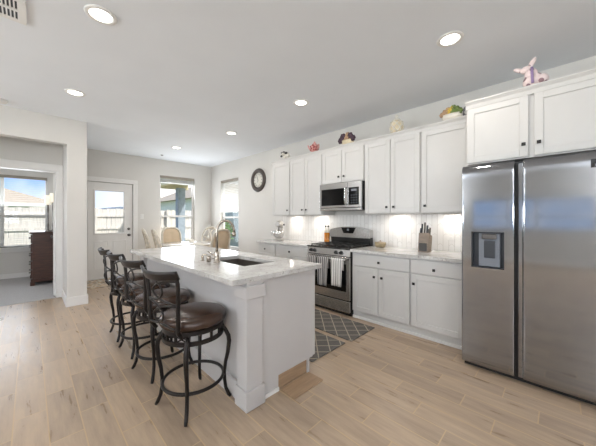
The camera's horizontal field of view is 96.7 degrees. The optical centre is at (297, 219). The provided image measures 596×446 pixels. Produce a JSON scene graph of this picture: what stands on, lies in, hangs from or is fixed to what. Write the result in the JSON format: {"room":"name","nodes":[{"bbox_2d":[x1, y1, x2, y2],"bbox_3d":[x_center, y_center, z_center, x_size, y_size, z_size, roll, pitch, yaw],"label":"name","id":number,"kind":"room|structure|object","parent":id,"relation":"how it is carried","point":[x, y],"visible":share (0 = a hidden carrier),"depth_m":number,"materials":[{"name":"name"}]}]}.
{"room":"kitchen","nodes":[
{"label":"kitchen","id":0,"kind":"room"},
{"bbox_2d":[0,168,54,274],"bbox_3d":[-6.995,-0.100,5.243,0.120,2.800,3.620,0,0,45],"label":"wall","id":1,"kind":"structure","parent":0,"point":[10,262],"depth_m":5.94,"materials":[{"name":"paint"}]},
{"bbox_2d":[0,272,30,279],"bbox_3d":[-6.989,1.245,5.153,0.015,0.110,3.500,0,0,45],"label":"baseboard","id":2,"kind":"structure","parent":1,"relation":"attached to","point":[23,274],"depth_m":5.87,"materials":[{"name":"paint"}]},
{"bbox_2d":[0,177,47,252],"bbox_3d":[-6.441,-0.130,5.768,0.172,1.700,1.545,0,0,45],"label":"window","id":3,"kind":"structure","parent":1,"relation":"in","point":[17,248],"depth_m":5.82,"materials":[{"name":"paint"}]},
{"bbox_2d":[0,174,46,246],"bbox_3d":[-6.433,-0.189,5.760,0.058,1.578,1.425,0,0,45],"label":"window blind","id":4,"kind":"object","parent":3,"relation":"attached to","point":[1,175],"visible":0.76,"depth_m":5.95,"materials":[{"name":"white plastic"}]},
{"bbox_2d":[0,136,62,164],"bbox_3d":[-5.192,-0.100,3.297,0.120,2.800,3.387,0,0,45],"label":"wall","id":5,"kind":"structure","parent":0,"point":[10,148],"depth_m":4.19,"materials":[{"name":"paint"}]},
{"bbox_2d":[0,158,62,297],"bbox_3d":[-4.599,0.195,3.890,0.150,2.210,1.785,0,0,45],"label":"trim","id":6,"kind":"structure","parent":5,"relation":"attached to","point":[4,163],"depth_m":4.41,"materials":[{"name":"paint"}]},
{"bbox_2d":[51,174,54,295],"bbox_3d":[-4.368,0.259,4.774,0.760,2.058,0.108,0,0,45],"label":"door","id":7,"kind":"structure","parent":5,"relation":"in","point":[53,235],"depth_m":4.49,"materials":[{"name":"paint"}]},
{"bbox_2d":[0,105,66,145],"bbox_3d":[-5.365,-0.100,2.062,0.130,2.800,5.387,0,0,45],"label":"wall header","id":8,"kind":"structure","parent":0,"point":[18,123],"depth_m":3.67,"materials":[{"name":"paint"}]},
{"bbox_2d":[63,118,86,297],"bbox_3d":[-3.653,-0.100,4.320,0.870,2.800,0.233,0,0,45],"label":"wall pillar","id":9,"kind":"structure","parent":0,"point":[75,151],"depth_m":4.02,"materials":[{"name":"paint"}]},
{"bbox_2d":[62,289,87,306],"bbox_3d":[-4.014,1.230,4.677,1.915,0.140,0.263,0,0,45],"label":"baseboard","id":10,"kind":"structure","parent":9,"relation":"attached to","point":[83,299],"depth_m":4.01,"materials":[{"name":"paint"}]},
{"bbox_2d":[87,149,210,268],"bbox_3d":[-3.636,-0.100,6.506,0.120,2.800,3.140,0,0,45],"label":"wall","id":11,"kind":"structure","parent":0,"point":[144,170],"depth_m":6.48,"materials":[{"name":"paint"}]},
{"bbox_2d":[87,181,131,279],"bbox_3d":[-4.155,0.237,5.894,0.113,2.095,0.824,0,0,45],"label":"door","id":12,"kind":"structure","parent":11,"relation":"in","point":[117,243],"depth_m":5.83,"materials":[{"name":"paint"}]},
{"bbox_2d":[87,176,137,272],"bbox_3d":[-4.154,0.193,5.883,0.020,2.215,1.045,0,0,45],"label":"trim","id":13,"kind":"structure","parent":11,"relation":"attached to","point":[89,178],"depth_m":6.20,"materials":[{"name":"paint"}]},
{"bbox_2d":[160,181,192,240],"bbox_3d":[-3.162,-0.135,6.952,0.172,1.950,0.980,0,0,45],"label":"window","id":14,"kind":"structure","parent":11,"relation":"in","point":[191,215],"depth_m":7.18,"materials":[{"name":"paint"}]},
{"bbox_2d":[160,175,193,185],"bbox_3d":[-3.152,-1.018,6.942,0.055,0.179,0.870,0,0,45],"label":"window blind","id":15,"kind":"object","parent":14,"relation":"attached to","point":[169,179],"visible":1,"depth_m":6.90,"materials":[{"name":"white plastic"}]},
{"bbox_2d":[161,178,189,189],"bbox_3d":[-3.688,-1.290,8.956,3.360,0.260,1.250,0,0,45],"label":"roof","id":16,"kind":"structure","parent":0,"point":[163,185],"depth_m":10.02,"materials":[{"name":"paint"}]},
{"bbox_2d":[0,0,595,166],"bbox_3d":[-2.114,-1.550,1.218,12.720,0.100,8.760,0,0,45],"label":"ceiling","id":17,"kind":"structure","parent":0,"point":[185,74],"depth_m":2.50,"materials":[{"name":"paint"}]},
{"bbox_2d":[0,98,7,103],"bbox_3d":[-3.724,-1.481,3.317,0.130,0.038,0.130,0,0,45],"label":"smoke detector","id":18,"kind":"object","parent":17,"relation":"attached to","point":[2,101],"visible":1,"depth_m":3.31,"materials":[{"name":"white plastic"}]},
{"bbox_2d":[0,0,26,25],"bbox_3d":[-2.122,-1.494,1.776,0.315,0.012,0.422,0,0,45],"label":"ceiling vent","id":19,"kind":"object","parent":17,"relation":"in","point":[14,10],"visible":1,"depth_m":1.89,"materials":[{"name":"white plastic"}]},
{"bbox_2d":[64,88,85,96],"bbox_3d":[-2.634,-1.496,3.130,0.200,0.009,0.200,0,0,45],"label":"recessed light","id":20,"kind":"object","parent":17,"relation":"in","point":[73,92],"visible":1,"depth_m":3.12,"materials":[{"name":"white plastic"}]},
{"bbox_2d":[84,4,116,24],"bbox_3d":[-1.445,-1.496,1.944,0.200,0.009,0.200,0,0,45],"label":"recessed light","id":21,"kind":"object","parent":17,"relation":"in","point":[99,14],"visible":1,"depth_m":1.94,"materials":[{"name":"white plastic"}]},
{"bbox_2d":[226,131,236,134],"bbox_3d":[-1.153,-1.496,4.595,0.200,0.009,0.200,0,0,45],"label":"recessed light","id":22,"kind":"object","parent":17,"relation":"in","point":[227,132],"visible":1,"depth_m":4.60,"materials":[{"name":"white plastic"}]},
{"bbox_2d":[293,99,308,105],"bbox_3d":[0.039,-1.496,3.397,0.200,0.009,0.200,0,0,45],"label":"recessed light","id":23,"kind":"object","parent":17,"relation":"in","point":[299,102],"visible":1,"depth_m":3.39,"materials":[{"name":"white plastic"}]},
{"bbox_2d":[437,31,463,46],"bbox_3d":[1.263,-1.496,2.202,0.200,0.009,0.200,0,0,45],"label":"recessed light","id":24,"kind":"object","parent":17,"relation":"in","point":[451,38],"visible":1,"depth_m":2.19,"materials":[{"name":"white plastic"}]},
{"bbox_2d":[0,276,595,445],"bbox_3d":[-2.114,1.323,1.134,12.600,0.055,8.640,0,0,45],"label":"floor","id":25,"kind":"structure","parent":0,"point":[66,379],"depth_m":1.92,"materials":[{"name":"brown wood"}]},
{"bbox_2d":[29,230,52,285],"bbox_3d":[-5.392,0.770,5.662,1.030,1.050,0.510,0,0,45],"label":"dresser","id":26,"kind":"object","parent":25,"relation":"on","point":[41,246],"visible":0.77,"depth_m":5.28,"materials":[{"name":"brown wood"}]},
{"bbox_2d":[44,195,51,230],"bbox_3d":[-5.184,-0.126,5.495,0.108,0.740,0.108,0,0,45],"label":"table lamp","id":27,"kind":"object","parent":26,"relation":"on","point":[47,198],"visible":0.96,"depth_m":5.48,"materials":[{"name":"metal"}]},
{"bbox_2d":[50,193,52,230],"bbox_3d":[-5.245,-0.156,5.676,0.108,0.800,0.108,0,0,45],"label":"table lamp","id":28,"kind":"object","parent":26,"relation":"on","point":[51,194],"visible":0.44,"depth_m":5.66,"materials":[{"name":"metal"}]},
{"bbox_2d":[87,278,109,289],"bbox_3d":[-3.790,1.295,5.611,0.840,0.010,1.250,0,0,45],"label":"rug","id":29,"kind":"object","parent":25,"relation":"on","point":[100,283],"visible":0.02,"depth_m":5.26,"materials":[{"name":"beige fabric"}]},
{"bbox_2d":[97,247,150,341],"bbox_3d":[-1.939,0.804,3.017,0.452,0.992,0.545,0,0,45],"label":"bar stool","id":30,"kind":"object","parent":25,"relation":"on","point":[138,276],"visible":0.51,"depth_m":2.87,"materials":[{"name":"brown metal"}]},
{"bbox_2d":[108,273,142,286],"bbox_3d":[-1.907,0.681,3.050,0.452,0.092,0.452,0,0,45],"label":"cushion","id":31,"kind":"object","parent":30,"relation":"on","point":[138,276],"depth_m":2.91,"materials":[{"name":"brown leather"}]},
{"bbox_2d":[106,250,169,359],"bbox_3d":[-1.588,0.804,2.670,0.452,0.992,0.545,0,0,41],"label":"bar stool","id":32,"kind":"object","parent":25,"relation":"on","point":[113,257],"visible":0.45,"depth_m":2.54,"materials":[{"name":"brown metal"}]},
{"bbox_2d":[119,280,169,295],"bbox_3d":[-1.558,0.681,2.705,0.452,0.092,0.452,0,0,41],"label":"cushion","id":33,"kind":"object","parent":32,"relation":"on","point":[140,282],"depth_m":2.57,"materials":[{"name":"brown leather"}]},
{"bbox_2d":[141,228,150,248],"bbox_3d":[-2.893,0.738,5.509,0.620,1.122,0.478,0,0,-36],"label":"dining chair","id":34,"kind":"object","parent":25,"relation":"on","point":[145,236],"visible":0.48,"depth_m":5.23,"materials":[{"name":"beige fabric"}]},
{"bbox_2d":[119,256,192,383],"bbox_3d":[-1.216,0.804,2.302,0.452,0.992,0.545,0,0,37],"label":"bar stool","id":35,"kind":"object","parent":25,"relation":"on","point":[169,294],"visible":0.69,"depth_m":2.17,"materials":[{"name":"brown metal"}]},
{"bbox_2d":[134,288,190,309],"bbox_3d":[-1.188,0.681,2.340,0.452,0.092,0.452,0,0,37],"label":"cushion","id":36,"kind":"object","parent":35,"relation":"on","point":[169,294],"depth_m":2.22,"materials":[{"name":"brown leather"}]},
{"bbox_2d":[151,229,161,247],"bbox_3d":[-2.501,0.738,5.163,0.620,1.122,0.478,0,0,-38],"label":"dining chair","id":37,"kind":"object","parent":25,"relation":"on","point":[157,243],"visible":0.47,"depth_m":4.99,"materials":[{"name":"beige fabric"}]},
{"bbox_2d":[161,227,181,242],"bbox_3d":[-2.974,0.738,6.390,0.478,1.121,0.620,0,0,-43],"label":"dining chair","id":38,"kind":"object","parent":25,"relation":"on","point":[169,234],"visible":0.44,"depth_m":6.56,"materials":[{"name":"beige wood"}]},
{"bbox_2d":[140,265,230,426],"bbox_3d":[-0.774,0.804,1.865,0.452,0.992,0.545,0,0,35],"label":"bar stool","id":39,"kind":"object","parent":25,"relation":"on","point":[187,320],"visible":1,"depth_m":1.75,"materials":[{"name":"brown metal"}]},
{"bbox_2d":[159,302,225,332],"bbox_3d":[-0.748,0.681,1.904,0.452,0.092,0.452,0,0,35],"label":"cushion","id":40,"kind":"object","parent":39,"relation":"on","point":[195,317],"depth_m":1.77,"materials":[{"name":"brown leather"}]},
{"bbox_2d":[161,241,210,246],"bbox_3d":[-2.423,0.909,5.799,1.180,0.782,1.180,0,0,45],"label":"dining table","id":41,"kind":"object","parent":25,"relation":"on","point":[182,243],"visible":0.33,"depth_m":5.72,"materials":[{"name":"beige wood"}]},
{"bbox_2d":[201,226,215,246],"bbox_3d":[-2.291,0.738,6.524,0.478,1.122,0.620,0,0,13],"label":"dining chair","id":42,"kind":"object","parent":25,"relation":"on","point":[208,238],"visible":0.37,"depth_m":6.75,"materials":[{"name":"beige wood"}]},
{"bbox_2d":[210,229,230,249],"bbox_3d":[-1.698,0.738,5.327,0.620,1.121,0.478,0,0,33],"label":"dining chair","id":43,"kind":"object","parent":25,"relation":"on","point":[224,235],"visible":0.41,"depth_m":5.18,"materials":[{"name":"beige wood"}]},
{"bbox_2d":[140,256,314,412],"bbox_3d":[-0.949,0.864,2.893,2.441,0.873,0.750,0,0,45],"label":"kitchen island","id":44,"kind":"object","parent":25,"relation":"on","point":[270,323],"visible":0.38,"depth_m":2.03,"materials":[{"name":"paint"}]},
{"bbox_2d":[130,245,321,285],"bbox_3d":[-0.979,0.408,2.877,2.462,0.036,0.901,0,0,45],"label":"island countertop","id":45,"kind":"structure","parent":44,"relation":"on","point":[187,258],"depth_m":2.35,"materials":[{"name":"stone"}]},
{"bbox_2d":[207,219,235,262],"bbox_3d":[-0.705,0.194,2.439,0.258,0.391,0.080,0,0,-11],"label":"faucet","id":46,"kind":"object","parent":45,"relation":"on","point":[216,253],"visible":1,"depth_m":2.42,"materials":[{"name":"silver metal"}]},
{"bbox_2d":[221,259,263,265],"bbox_3d":[-0.550,0.518,2.551,0.654,0.184,0.369,0,0,45],"label":"sink","id":47,"kind":"object","parent":45,"relation":"in","point":[241,262],"visible":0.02,"depth_m":2.81,"materials":[{"name":"metal"}]},
{"bbox_2d":[258,243,275,256],"bbox_3d":[-0.355,0.864,4.996,0.488,0.873,0.668,0,0,45],"label":"base cabinet","id":48,"kind":"object","parent":25,"relation":"on","point":[267,249],"visible":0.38,"depth_m":4.75,"materials":[{"name":"paint"}]},
{"bbox_2d":[276,244,307,260],"bbox_3d":[0.096,0.864,4.550,0.776,0.873,0.668,0,0,45],"label":"base cabinet","id":49,"kind":"object","parent":25,"relation":"on","point":[282,251],"visible":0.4,"depth_m":4.32,"materials":[{"name":"paint"}]},
{"bbox_2d":[256,239,321,246],"bbox_3d":[-0.087,0.408,4.727,1.288,0.036,0.676,0,0,45],"label":"countertop","id":50,"kind":"structure","parent":49,"relation":"on","point":[289,242],"depth_m":4.61,"materials":[{"name":"stone"}]},
{"bbox_2d":[271,220,284,239],"bbox_3d":[-0.377,0.203,5.064,0.264,0.372,0.408,0,0,7],"label":"stand mixer","id":51,"kind":"object","parent":50,"relation":"on","point":[279,234],"visible":1,"depth_m":4.94,"materials":[{"name":"silver metal"}]},
{"bbox_2d":[271,231,284,237],"bbox_3d":[-0.367,0.283,5.010,0.232,0.140,0.219,0,0,45],"label":"bowl","id":52,"kind":"object","parent":51,"relation":"on","point":[278,234],"depth_m":4.93,"materials":[{"name":"silver metal"}]},
{"bbox_2d":[324,225,326,241],"bbox_3d":[0.470,0.244,4.500,0.051,0.290,0.052,0,0,45],"label":"oil bottle","id":53,"kind":"object","parent":50,"relation":"on","point":[325,230],"visible":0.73,"depth_m":4.48,"materials":[{"name":"orange glass"}]},
{"bbox_2d":[327,225,329,241],"bbox_3d":[0.509,0.244,4.461,0.051,0.290,0.052,0,0,45],"label":"oil bottle","id":54,"kind":"object","parent":50,"relation":"on","point":[328,231],"visible":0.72,"depth_m":4.44,"materials":[{"name":"orange glass"}]},
{"bbox_2d":[281,372,322,399],"bbox_3d":[0.034,1.294,2.076,0.152,0.012,0.320,0,0,45],"label":"plank","id":55,"kind":"object","parent":25,"relation":"on","point":[304,383],"visible":1,"depth_m":2.06,"materials":[{"name":"brown wood"}]},
{"bbox_2d":[309,331,344,361],"bbox_3d":[-0.185,1.295,3.084,1.400,0.010,0.525,0,0,45],"label":"floor mat","id":56,"kind":"object","parent":25,"relation":"on","point":[324,344],"visible":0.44,"depth_m":2.72,"materials":[{"name":"grey fabric"}]},
{"bbox_2d":[306,226,372,315],"bbox_3d":[0.619,0.705,3.975,0.766,1.190,0.706,0,0,45],"label":"gas range","id":57,"kind":"object","parent":25,"relation":"on","point":[343,239],"visible":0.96,"depth_m":3.77,"materials":[{"name":"silver metal"}]},
{"bbox_2d":[307,254,316,262],"bbox_3d":[0.203,0.661,3.892,0.185,0.278,0.046,0,0,45],"label":"dish towel","id":58,"kind":"object","parent":57,"relation":"hanging from","point":[310,258],"visible":0.52,"depth_m":3.88,"materials":[{"name":"white fabric"}]},
{"bbox_2d":[317,256,328,285],"bbox_3d":[0.352,0.724,3.741,0.190,0.403,0.050,0,0,45],"label":"dish towel","id":59,"kind":"object","parent":57,"relation":"hanging from","point":[321,272],"visible":0.92,"depth_m":3.73,"materials":[{"name":"white fabric"}]},
{"bbox_2d":[331,257,343,286],"bbox_3d":[0.523,0.709,3.573,0.190,0.373,0.049,0,0,45],"label":"dish towel","id":60,"kind":"object","parent":57,"relation":"hanging from","point":[337,265],"visible":1,"depth_m":3.56,"materials":[{"name":"white fabric"}]},
{"bbox_2d":[307,243,372,249],"bbox_3d":[0.633,0.397,3.989,0.766,0.017,0.637,0,0,45],"label":"cooktop","id":61,"kind":"object","parent":57,"relation":"in","point":[323,246],"depth_m":3.85,"materials":[{"name":"black metal"}]},
{"bbox_2d":[315,309,374,341],"bbox_3d":[0.130,1.295,3.598,1.725,0.010,0.500,0,0,45],"label":"floor mat","id":62,"kind":"object","parent":25,"relation":"on","point":[350,330],"visible":0.49,"depth_m":3.19,"materials":[{"name":"grey fabric"}]},
{"bbox_2d":[352,252,411,330],"bbox_3d":[1.199,0.864,3.460,0.768,0.873,0.668,0,0,45],"label":"base cabinet","id":63,"kind":"object","parent":25,"relation":"on","point":[381,284],"visible":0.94,"depth_m":3.20,"materials":[{"name":"paint"}]},
{"bbox_2d":[350,246,461,262],"bbox_3d":[1.389,0.408,3.267,1.315,0.036,0.676,0,0,45],"label":"countertop","id":64,"kind":"structure","parent":63,"relation":"on","point":[438,255],"depth_m":3.13,"materials":[{"name":"stone"}]},
{"bbox_2d":[375,240,385,246],"bbox_3d":[1.160,0.340,3.733,0.160,0.098,0.128,0,0,45],"label":"serving bowl","id":65,"kind":"object","parent":64,"relation":"on","point":[380,243],"visible":0.98,"depth_m":3.68,"materials":[{"name":"brown wood"}]},
{"bbox_2d":[418,222,431,252],"bbox_3d":[1.534,0.212,3.201,0.120,0.354,0.150,0,0,45],"label":"knife block","id":66,"kind":"object","parent":64,"relation":"on","point":[425,239],"visible":1,"depth_m":3.17,"materials":[{"name":"brown wood"}]},
{"bbox_2d":[353,314,461,349],"bbox_3d":[1.200,1.282,3.076,1.310,0.035,0.018,0,0,45],"label":"trim","id":67,"kind":"structure","parent":25,"relation":"on","point":[354,316],"depth_m":2.98,"materials":[{"name":"paint"}]},
{"bbox_2d":[411,258,461,345],"bbox_3d":[1.663,0.864,3.001,0.533,0.873,0.668,0,0,45],"label":"base cabinet","id":68,"kind":"object","parent":25,"relation":"on","point":[436,286],"visible":0.81,"depth_m":2.78,"materials":[{"name":"paint"}]},
{"bbox_2d":[462,151,595,405],"bbox_3d":[2.088,0.414,2.349,0.913,1.772,0.882,0,0,45],"label":"refrigerator","id":69,"kind":"object","parent":25,"relation":"on","point":[529,225],"visible":1,"depth_m":2.03,"materials":[{"name":"metal"}]},
{"bbox_2d":[211,56,595,253],"bbox_3d":[1.452,-0.100,3.759,11.220,2.800,0.132,0,0,45],"label":"wall","id":70,"kind":"structure","parent":0,"point":[256,221],"depth_m":4.39,"materials":[{"name":"paint"}]},
{"bbox_2d":[223,184,239,250],"bbox_3d":[-1.769,-0.142,6.915,0.980,1.815,0.166,0,0,45],"label":"window","id":71,"kind":"structure","parent":70,"relation":"in","point":[224,217],"depth_m":7.01,"materials":[{"name":"paint"}]},
{"bbox_2d":[221,178,237,212],"bbox_3d":[-1.771,-0.619,6.913,0.870,0.858,0.050,0,0,45],"label":"window blind","id":72,"kind":"object","parent":71,"relation":"attached to","point":[225,207],"visible":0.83,"depth_m":6.91,"materials":[{"name":"white plastic"}]},
{"bbox_2d":[251,168,265,191],"bbox_3d":[-0.905,-0.890,5.983,0.536,0.536,0.042,0,0,45],"label":"wall clock","id":73,"kind":"object","parent":70,"relation":"attached to","point":[258,178],"visible":1,"depth_m":5.97,"materials":[{"name":"black metal"}]},
{"bbox_2d":[271,158,299,215],"bbox_3d":[-0.215,-0.593,5.062,0.493,1.035,0.377,0,0,45],"label":"upper cabinet","id":74,"kind":"object","parent":70,"relation":"attached to","point":[280,168],"visible":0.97,"depth_m":4.95,"materials":[{"name":"paint"}]},
{"bbox_2d":[280,151,289,158],"bbox_3d":[-0.235,-1.188,4.919,0.200,0.156,0.102,0,0,45],"label":"cow figurine","id":75,"kind":"object","parent":74,"relation":"on","point":[285,154],"visible":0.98,"depth_m":4.89,"materials":[{"name":"white ceramic"}]},
{"bbox_2d":[289,150,334,215],"bbox_3d":[0.228,-0.593,4.625,0.748,1.035,0.377,0,0,45],"label":"upper cabinet","id":76,"kind":"object","parent":70,"relation":"attached to","point":[305,169],"visible":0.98,"depth_m":4.49,"materials":[{"name":"paint"}]},
{"bbox_2d":[308,141,319,151],"bbox_3d":[0.256,-1.208,4.415,0.205,0.194,0.171,0,0,4],"label":"teapot","id":77,"kind":"object","parent":76,"relation":"on","point":[314,147],"visible":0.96,"depth_m":4.37,"materials":[{"name":"ceramic"}]},
{"bbox_2d":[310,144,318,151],"bbox_3d":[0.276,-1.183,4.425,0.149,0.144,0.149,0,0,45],"label":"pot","id":78,"kind":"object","parent":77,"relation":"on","point":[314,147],"depth_m":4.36,"materials":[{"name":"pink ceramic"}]},
{"bbox_2d":[321,140,364,184],"bbox_3d":[0.766,-0.830,4.092,0.763,0.560,0.377,0,0,45],"label":"upper cabinet","id":79,"kind":"object","parent":70,"relation":"attached to","point":[345,162],"visible":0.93,"depth_m":3.94,"materials":[{"name":"paint"}]},
{"bbox_2d":[320,180,364,211],"bbox_3d":[0.736,-0.341,4.061,0.751,0.411,0.462,0,0,45],"label":"microwave","id":80,"kind":"object","parent":79,"relation":"attached to","point":[343,196],"visible":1,"depth_m":3.89,"materials":[{"name":"silver metal"}]},
{"bbox_2d":[338,132,355,144],"bbox_3d":[0.742,-1.204,3.964,0.108,0.188,0.314,0,0,-42],"label":"flower planter","id":81,"kind":"object","parent":79,"relation":"on","point":[346,138],"visible":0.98,"depth_m":3.92,"materials":[{"name":"beige ceramic"}]},
{"bbox_2d":[363,126,425,213],"bbox_3d":[1.308,-0.593,3.556,0.758,1.035,0.377,0,0,45],"label":"upper cabinet","id":82,"kind":"object","parent":70,"relation":"attached to","point":[392,160],"visible":0.98,"depth_m":3.41,"materials":[{"name":"paint"}]},
{"bbox_2d":[389,115,404,132],"bbox_3d":[1.278,-1.229,3.433,0.189,0.237,0.189,0,0,45],"label":"ceramic jar","id":83,"kind":"object","parent":82,"relation":"on","point":[396,125],"visible":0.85,"depth_m":3.37,"materials":[{"name":"beige ceramic"}]},
{"bbox_2d":[393,230,397,238],"bbox_3d":[1.374,0.210,3.736,0.074,0.116,0.009,0,0,45],"label":"wall outlet","id":84,"kind":"object","parent":70,"relation":"attached to","point":[395,232],"visible":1,"depth_m":3.73,"materials":[{"name":"white plastic"}]},
{"bbox_2d":[420,115,466,213],"bbox_3d":[1.767,-0.593,3.103,0.528,1.035,0.377,0,0,45],"label":"upper cabinet","id":85,"kind":"object","parent":70,"relation":"attached to","point":[443,143],"visible":0.77,"depth_m":3.00,"materials":[{"name":"paint"}]},
{"bbox_2d":[439,105,462,120],"bbox_3d":[1.729,-1.194,2.987,0.243,0.167,0.108,0,0,41],"label":"planter","id":86,"kind":"object","parent":85,"relation":"on","point":[454,111],"visible":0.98,"depth_m":2.95,"materials":[{"name":"white ceramic"}]},
{"bbox_2d":[448,231,453,240],"bbox_3d":[1.872,0.200,3.244,0.074,0.116,0.009,0,0,45],"label":"wall outlet","id":87,"kind":"object","parent":70,"relation":"attached to","point":[450,233],"visible":1,"depth_m":3.24,"materials":[{"name":"white plastic"}]},
{"bbox_2d":[465,67,595,165],"bbox_3d":[2.183,-0.830,2.476,0.925,0.600,0.682,0,0,45],"label":"upper cabinet","id":88,"kind":"object","parent":70,"relation":"attached to","point":[556,116],"visible":0.98,"depth_m":2.23,"materials":[{"name":"paint"}]},
{"bbox_2d":[513,57,548,86],"bbox_3d":[2.016,-1.257,2.280,0.136,0.268,0.219,0,0,-14],"label":"bunny figurine","id":89,"kind":"object","parent":88,"relation":"on","point":[531,75],"visible":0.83,"depth_m":2.25,"materials":[{"name":"ceramic"}]},
{"label":"outside","id":90,"kind":"structure","parent":0,"visible":0},
{"bbox_3d":[-24.443,1.575,24.170,51.250,0.150,80.000,0,0,45],"label":"lawn","id":91,"kind":"structure","parent":90,"visible":0},
{"bbox_2d":[4,188,44,245],"bbox_3d":[-17.843,-0.275,11.807,8.820,3.550,10.500,0,0,45],"label":"house","id":92,"kind":"structure","parent":91,"relation":"on","point":[11,199],"depth_m":11.88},
{"bbox_2d":[97,207,123,232],"bbox_3d":[-17.287,0.025,32.282,10.820,2.950,15.200,0,0,45],"label":"house","id":93,"kind":"structure","parent":91,"relation":"on","point":[109,207],"depth_m":26.20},
{"bbox_2d":[4,206,227,245],"bbox_3d":[-8.538,0.550,7.783,0.148,1.900,15.162,0,0,45],"label":"fence","id":94,"kind":"object","parent":91,"relation":"on","point":[115,217],"visible":0.15,"depth_m":9.22,"materials":[{"name":"white wood"}]},
{"bbox_2d":[161,183,237,212],"bbox_3d":[-6.633,-0.900,23.856,9.820,4.800,10.200,0,0,45],"label":"house","id":95,"kind":"structure","parent":91,"relation":"on","point":[168,202],"depth_m":20.24,"materials":[{"name":"white"}]},
{"bbox_3d":[-4.666,1.430,9.184,2.050,0.140,5.900,0,0,45],"label":"patio slab","id":96,"kind":"object","parent":91,"relation":"on","visible":0},
{"bbox_2d":[176,188,184,240],"bbox_3d":[-4.369,0.170,9.847,0.260,2.660,0.260,0,0,45],"label":"patio post","id":97,"kind":"object","parent":96,"relation":"on","point":[180,192],"visible":0.56,"depth_m":9.75,"materials":[{"name":"stone"}]},
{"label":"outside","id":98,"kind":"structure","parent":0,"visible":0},
{"bbox_3d":[14.054,1.575,16.880,13.750,0.150,36.230,0,0,45],"label":"ground","id":99,"kind":"structure","parent":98,"visible":0},
{"bbox_2d":[225,222,233,238],"bbox_3d":[-2.435,0.775,9.089,0.549,1.452,0.500,0,0,45],"label":"shrub","id":100,"kind":"object","parent":99,"relation":"on","point":[227,225],"visible":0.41,"depth_m":9.00,"materials":[{"name":"green plant"}]},
{"bbox_2d":[225,212,237,246],"bbox_3d":[-0.185,0.580,9.386,9.562,1.840,0.148,0,0,45],"label":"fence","id":101,"kind":"object","parent":99,"relation":"on","point":[233,242],"visible":0.04,"depth_m":12.16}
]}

